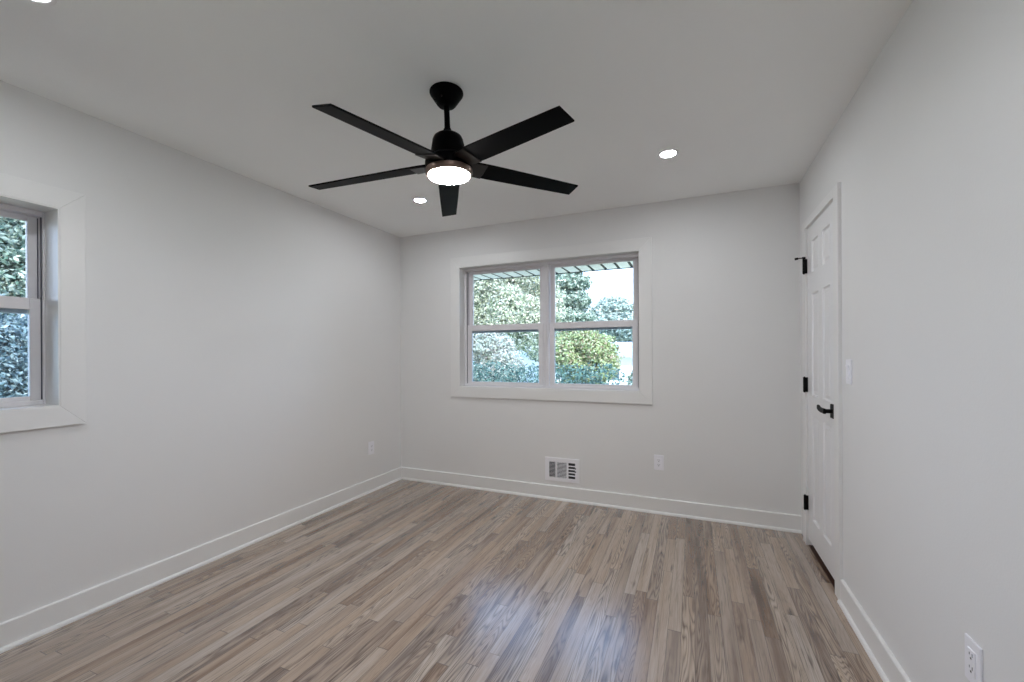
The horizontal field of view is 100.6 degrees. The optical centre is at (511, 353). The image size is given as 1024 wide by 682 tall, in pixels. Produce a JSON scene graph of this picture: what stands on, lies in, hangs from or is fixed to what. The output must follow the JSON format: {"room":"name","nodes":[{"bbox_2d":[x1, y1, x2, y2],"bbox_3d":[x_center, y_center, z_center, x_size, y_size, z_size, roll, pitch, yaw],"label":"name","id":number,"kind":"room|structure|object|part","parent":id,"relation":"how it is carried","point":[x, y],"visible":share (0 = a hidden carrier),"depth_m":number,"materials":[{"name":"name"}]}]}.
{"room":"empty bedroom","nodes":[
{"label":"empty bedroom","id":0,"kind":"room"},
{"bbox_2d":[0,80,400,622],"bbox_3d":[-2.102,0.048,2.212,0.150,2.440,4.619,0,0,23],"label":"wall","id":1,"kind":"structure","parent":0,"point":[243,334],"depth_m":2.49,"materials":[{"name":"paint"}]},
{"bbox_2d":[0,173,86,432],"bbox_3d":[-2.527,-0.214,1.227,0.197,1.107,1.899,0,0,23],"label":"window","id":2,"kind":"structure","parent":1,"relation":"in","point":[54,303],"depth_m":2.00,"materials":[{"name":"white paint"}]},
{"bbox_3d":[-2.431,-0.416,1.652,0.024,0.463,0.820,0,0,23],"label":"sash","id":3,"kind":"part","parent":2,"relation":"part of","materials":[{"name":"white plastic"}]},
{"bbox_3d":[-2.400,-0.014,1.640,0.026,0.490,0.820,0,0,23],"label":"sash","id":4,"kind":"part","parent":2,"relation":"part of","materials":[{"name":"white plastic"}]},
{"bbox_3d":[-2.415,-0.214,1.645,0.075,0.911,0.846,0,0,23],"label":"frame","id":5,"kind":"part","parent":2,"relation":"part of","materials":[{"name":"white plastic"}]},
{"bbox_2d":[0,467,401,653],"bbox_3d":[-1.985,1.208,2.246,0.027,0.118,4.441,0,0,23],"label":"baseboard","id":6,"kind":"structure","parent":1,"relation":"attached to","point":[19,630],"depth_m":2.35,"materials":[{"name":"white paint"}]},
{"bbox_2d":[368,441,373,454],"bbox_3d":[-1.290,0.865,3.903,0.009,0.118,0.072,0,0,23],"label":"electrical outlet","id":7,"kind":"object","parent":1,"relation":"attached to","point":[370,444],"visible":1,"depth_m":3.89,"materials":[{"name":"white plastic"}]},
{"bbox_2d":[0,479,882,681],"bbox_3d":[-0.428,1.319,1.582,3.711,0.120,4.769,0,0,23],"label":"floor","id":8,"kind":"structure","parent":0,"point":[402,580],"depth_m":2.12,"materials":[{"name":"brown wood"}]},
{"bbox_2d":[809,545,834,587],"bbox_3d":[1.880,1.245,2.457,0.151,0.004,0.610,0,0,23],"label":"threshold","id":9,"kind":"object","parent":8,"relation":"on","point":[813,549],"visible":0.21,"depth_m":2.50,"materials":[{"name":"brown wood"}]},
{"bbox_2d":[0,0,912,236],"bbox_3d":[-0.441,-1.261,1.582,3.711,0.160,4.769,0,0,23],"label":"ceiling","id":10,"kind":"structure","parent":0,"point":[748,93],"depth_m":1.86,"materials":[{"name":"paint"}]},
{"bbox_2d":[28,0,56,5],"bbox_3d":[-1.558,-1.172,1.371,0.125,0.005,0.125,0,0,23],"label":"recessed light","id":11,"kind":"object","parent":10,"relation":"in","point":[41,2],"visible":1,"depth_m":1.42,"materials":[{"name":"white plastic"}]},
{"bbox_2d":[412,197,427,202],"bbox_3d":[-0.706,-1.177,3.267,0.125,0.005,0.125,0,0,23],"label":"recessed light","id":12,"kind":"object","parent":10,"relation":"in","point":[416,199],"visible":1,"depth_m":3.26,"materials":[{"name":"white plastic"}]},
{"bbox_2d":[309,81,577,216],"bbox_3d":[-0.311,-0.972,1.888,1.300,0.419,1.266,0,0,23],"label":"ceiling fan","id":13,"kind":"object","parent":10,"relation":"hanging from","point":[449,163],"visible":1,"depth_m":1.85,"materials":[{"name":"black metal"}]},
{"bbox_3d":[-0.657,-0.819,1.977,0.587,0.075,0.106,0,0,9],"label":"blade","id":14,"kind":"part","parent":13,"relation":"part of","materials":[{"name":"black wood"}]},
{"bbox_3d":[-0.456,-0.808,1.581,0.106,0.093,0.586,0,0,27],"label":"blade","id":15,"kind":"part","parent":13,"relation":"part of","materials":[{"name":"black wood"}]},
{"bbox_3d":[-0.339,-0.847,2.291,0.106,0.035,0.589,0,0,-9],"label":"blade","id":16,"kind":"part","parent":13,"relation":"part of","materials":[{"name":"black"}]},
{"bbox_3d":[-0.018,-0.829,1.647,0.588,0.065,0.106,0,0,45],"label":"blade","id":17,"kind":"part","parent":13,"relation":"part of","materials":[{"name":"black wood"}]},
{"bbox_3d":[0.056,-0.853,2.084,0.589,0.029,0.106,0,0,-26],"label":"blade","id":18,"kind":"part","parent":13,"relation":"part of","materials":[{"name":"black wood"}]},
{"bbox_2d":[657,149,678,158],"bbox_3d":[0.927,-1.185,2.526,0.125,0.005,0.125,0,0,23],"label":"recessed light","id":19,"kind":"object","parent":10,"relation":"in","point":[668,153],"visible":1,"depth_m":2.52,"materials":[{"name":"white plastic"}]},
{"bbox_2d":[475,262,632,278],"bbox_3d":[0.601,-0.842,4.019,5.811,0.024,0.531,0,0,23],"label":"rafters","id":20,"kind":"structure","parent":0,"point":[629,263],"depth_m":4.15,"materials":[{"name":"white wood"}]},
{"bbox_2d":[400,183,800,514],"bbox_3d":[0.472,0.034,3.707,3.711,2.440,0.150,0,0,23],"label":"wall","id":21,"kind":"structure","parent":0,"point":[724,415],"depth_m":3.30,"materials":[{"name":"paint"}]},
{"bbox_2d":[450,237,652,404],"bbox_3d":[0.288,-0.254,3.772,1.829,1.316,0.167,0,0,23],"label":"window","id":22,"kind":"structure","parent":21,"relation":"in","point":[639,250],"depth_m":3.76,"materials":[{"name":"white paint"}]},
{"bbox_3d":[-0.067,-0.253,3.973,0.821,1.118,0.075,0,0,23],"label":"frame","id":23,"kind":"part","parent":22,"relation":"part of","materials":[{"name":"white plastic"}]},
{"bbox_3d":[-0.059,-0.494,3.987,0.770,0.591,0.024,0,0,23],"label":"sash","id":24,"kind":"part","parent":22,"relation":"part of","materials":[{"name":"white plastic"}]},
{"bbox_3d":[-0.069,0.012,3.959,0.770,0.569,0.026,0,0,23],"label":"sash","id":25,"kind":"part","parent":22,"relation":"part of","materials":[{"name":"white plastic"}]},
{"bbox_3d":[0.690,-0.257,3.651,0.800,1.118,0.075,0,0,23],"label":"frame","id":26,"kind":"part","parent":22,"relation":"part of","materials":[{"name":"white plastic"}]},
{"bbox_3d":[0.697,-0.498,3.665,0.759,0.591,0.024,0,0,23],"label":"sash","id":27,"kind":"part","parent":22,"relation":"part of","materials":[{"name":"white plastic"}]},
{"bbox_3d":[0.687,0.008,3.636,0.759,0.569,0.026,0,0,23],"label":"sash","id":28,"kind":"part","parent":22,"relation":"part of","materials":[{"name":"white plastic"}]},
{"bbox_2d":[474,261,632,279],"bbox_3d":[0.245,-0.828,4.171,5.199,0.010,0.531,0,0,23],"label":"soffit","id":29,"kind":"structure","parent":21,"relation":"attached to","point":[620,264],"depth_m":4.22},
{"bbox_2d":[474,267,632,280],"bbox_3d":[0.710,-0.903,4.275,5.811,0.164,0.025,0,0,23],"label":"fascia","id":30,"kind":"object","parent":29,"relation":"attached to","point":[629,267],"visible":0.04,"depth_m":4.35,"materials":[{"name":"white wood"}]},
{"bbox_2d":[545,457,578,483],"bbox_3d":[0.427,0.995,3.638,0.301,0.199,0.014,0,0,23],"label":"air vent","id":31,"kind":"object","parent":21,"relation":"in","point":[556,469],"visible":1,"depth_m":3.64,"materials":[{"name":"white metal"}]},
{"bbox_2d":[402,467,801,533],"bbox_3d":[0.443,1.195,3.625,3.411,0.118,0.027,0,0,23],"label":"baseboard","id":32,"kind":"structure","parent":21,"relation":"attached to","point":[785,522],"depth_m":3.44,"materials":[{"name":"white paint"}]},
{"bbox_2d":[654,455,663,469],"bbox_3d":[1.150,0.853,3.332,0.072,0.118,0.009,0,0,23],"label":"electrical outlet","id":33,"kind":"object","parent":21,"relation":"attached to","point":[658,459],"visible":1,"depth_m":3.33,"materials":[{"name":"white plastic"}]},
{"bbox_2d":[657,458,660,466],"bbox_3d":[1.149,0.853,3.330,0.034,0.067,0.003,0,0,23],"label":"receptacle","id":34,"kind":"object","parent":33,"relation":"attached to","point":[658,459],"depth_m":3.33,"materials":[{"name":"grey plastic"}]},
{"bbox_2d":[799,0,1023,681],"bbox_3d":[1.174,0.031,0.814,0.150,2.440,4.619,0,0,23],"label":"wall","id":35,"kind":"structure","parent":0,"point":[926,155],"depth_m":1.30,"materials":[{"name":"paint"}]},
{"bbox_2d":[795,182,842,598],"bbox_3d":[1.842,0.193,2.471,0.222,2.108,0.770,0,0,23],"label":"door","id":36,"kind":"structure","parent":35,"relation":"in","point":[821,231],"depth_m":2.44,"materials":[{"name":"white paint"}]},
{"bbox_3d":[1.694,0.302,2.304,0.044,0.035,0.132,0,0,23],"label":"lever","id":37,"kind":"part","parent":36,"relation":"part of","materials":[{"name":"black metal"}]},
{"bbox_3d":[1.696,0.306,2.246,0.011,0.074,0.072,0,0,23],"label":"handle","id":38,"kind":"part","parent":36,"relation":"part of","materials":[{"name":"black metal"}]},
{"bbox_2d":[845,359,851,384],"bbox_3d":[1.605,0.087,2.031,0.013,0.118,0.072,0,0,23],"label":"light switch","id":39,"kind":"object","parent":35,"relation":"attached to","point":[848,365],"visible":1,"depth_m":2.02,"materials":[{"name":"white plastic"}]},
{"bbox_2d":[837,579,910,681],"bbox_3d":[0.951,1.193,0.504,0.027,0.118,3.541,0,0,23],"label":"baseboard","id":40,"kind":"structure","parent":35,"relation":"attached to","point":[888,668],"depth_m":1.76,"materials":[{"name":"white paint"}]},
{"bbox_3d":[0.945,1.243,0.507,0.013,0.018,3.541,0,0,23],"label":"shoe molding","id":41,"kind":"part","parent":40,"relation":"part of","materials":[{"name":"white paint"}]},
{"bbox_2d":[965,633,982,681],"bbox_3d":[1.228,0.824,1.133,0.009,0.118,0.072,0,0,23],"label":"electrical outlet","id":42,"kind":"object","parent":35,"relation":"attached to","point":[973,651],"visible":1,"depth_m":1.13,"materials":[{"name":"white plastic"}]},
{"bbox_2d":[967,646,975,678],"bbox_3d":[1.225,0.824,1.134,0.003,0.067,0.034,0,0,23],"label":"receptacle","id":43,"kind":"object","parent":42,"relation":"attached to","point":[971,650],"depth_m":1.13,"materials":[{"name":"grey plastic"}]},
{"label":"outside","id":44,"kind":"structure","parent":0,"visible":0},
{"bbox_3d":[5.897,2.077,13.797,120.000,0.200,150.000,0,0,23],"label":"ground","id":45,"kind":"structure","parent":44,"visible":0},
{"bbox_2d":[0,294,27,397],"bbox_3d":[-4.916,0.735,4.021,1.157,2.608,2.761,0,0,8],"label":"shrub","id":46,"kind":"object","parent":45,"relation":"on","point":[13,352],"visible":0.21,"depth_m":3.92,"materials":[{"name":"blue plant"}]},
{"bbox_2d":[0,217,27,341],"bbox_3d":[-6.172,-0.070,5.248,2.613,4.226,1.603,0,0,-43],"label":"tree","id":47,"kind":"object","parent":45,"relation":"on","point":[12,233],"visible":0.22,"depth_m":4.95,"materials":[{"name":"green plant"}]},
{"bbox_2d":[473,333,525,381],"bbox_3d":[-0.340,0.660,10.496,1.718,2.704,1.508,0,0,29],"label":"flowering shrub","id":48,"kind":"object","parent":45,"relation":"on","point":[486,346],"visible":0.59,"depth_m":10.11,"materials":[{"name":"green plant"}]},
{"bbox_2d":[474,276,568,359],"bbox_3d":[-0.269,-1.440,16.453,4.348,6.907,4.182,0,0,-35],"label":"broadleaf tree","id":49,"kind":"object","parent":45,"relation":"on","point":[506,300],"visible":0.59,"depth_m":15.49,"materials":[{"name":"green plant"}]},
{"bbox_2d":[515,347,560,382],"bbox_3d":[2.334,0.665,30.534,2.510,2.659,6.800,0,0,23],"label":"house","id":50,"kind":"structure","parent":45,"relation":"on","point":[529,362],"depth_m":27.78,"materials":[{"name":"white"}]},
{"bbox_2d":[473,360,631,384],"bbox_3d":[-0.060,1.202,6.878,4.242,2.240,1.670,0,0,23],"label":"hedge","id":51,"kind":"object","parent":45,"relation":"on","point":[586,374],"visible":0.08,"depth_m":6.43,"materials":[{"name":"green plant"}]},
{"bbox_2d":[528,272,597,381],"bbox_3d":[2.552,-2.666,20.667,3.667,9.330,3.706,0,0,23],"label":"conifer tree","id":52,"kind":"object","parent":45,"relation":"on","point":[575,301],"visible":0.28,"depth_m":19.76,"materials":[{"name":"green plant"}]},
{"bbox_2d":[555,330,624,383],"bbox_3d":[1.367,0.698,8.065,1.305,2.611,1.276,0,0,37],"label":"round shrub","id":53,"kind":"object","parent":45,"relation":"on","point":[582,346],"visible":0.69,"depth_m":7.82,"materials":[{"name":"green plant"}]},
{"bbox_2d":[588,294,632,341],"bbox_3d":[8.112,-1.566,35.839,6.270,7.078,4.819,0,0,23],"label":"tree","id":54,"kind":"object","parent":45,"relation":"on","point":[606,309],"visible":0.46,"depth_m":35.14,"materials":[{"name":"green plant"}]},
{"bbox_2d":[606,342,632,384],"bbox_3d":[8.292,0.619,25.818,4.680,2.692,6.800,0,0,23],"label":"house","id":55,"kind":"structure","parent":45,"relation":"on","point":[625,347],"depth_m":23.49,"materials":[{"name":"white"}]},
{"bbox_2d":[627,369,632,384],"bbox_3d":[2.173,1.110,7.002,0.677,1.777,0.487,0,0,31],"label":"shrub","id":56,"kind":"object","parent":45,"relation":"on","point":[631,373],"visible":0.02,"depth_m":7.07,"materials":[{"name":"green plant"}]}
]}

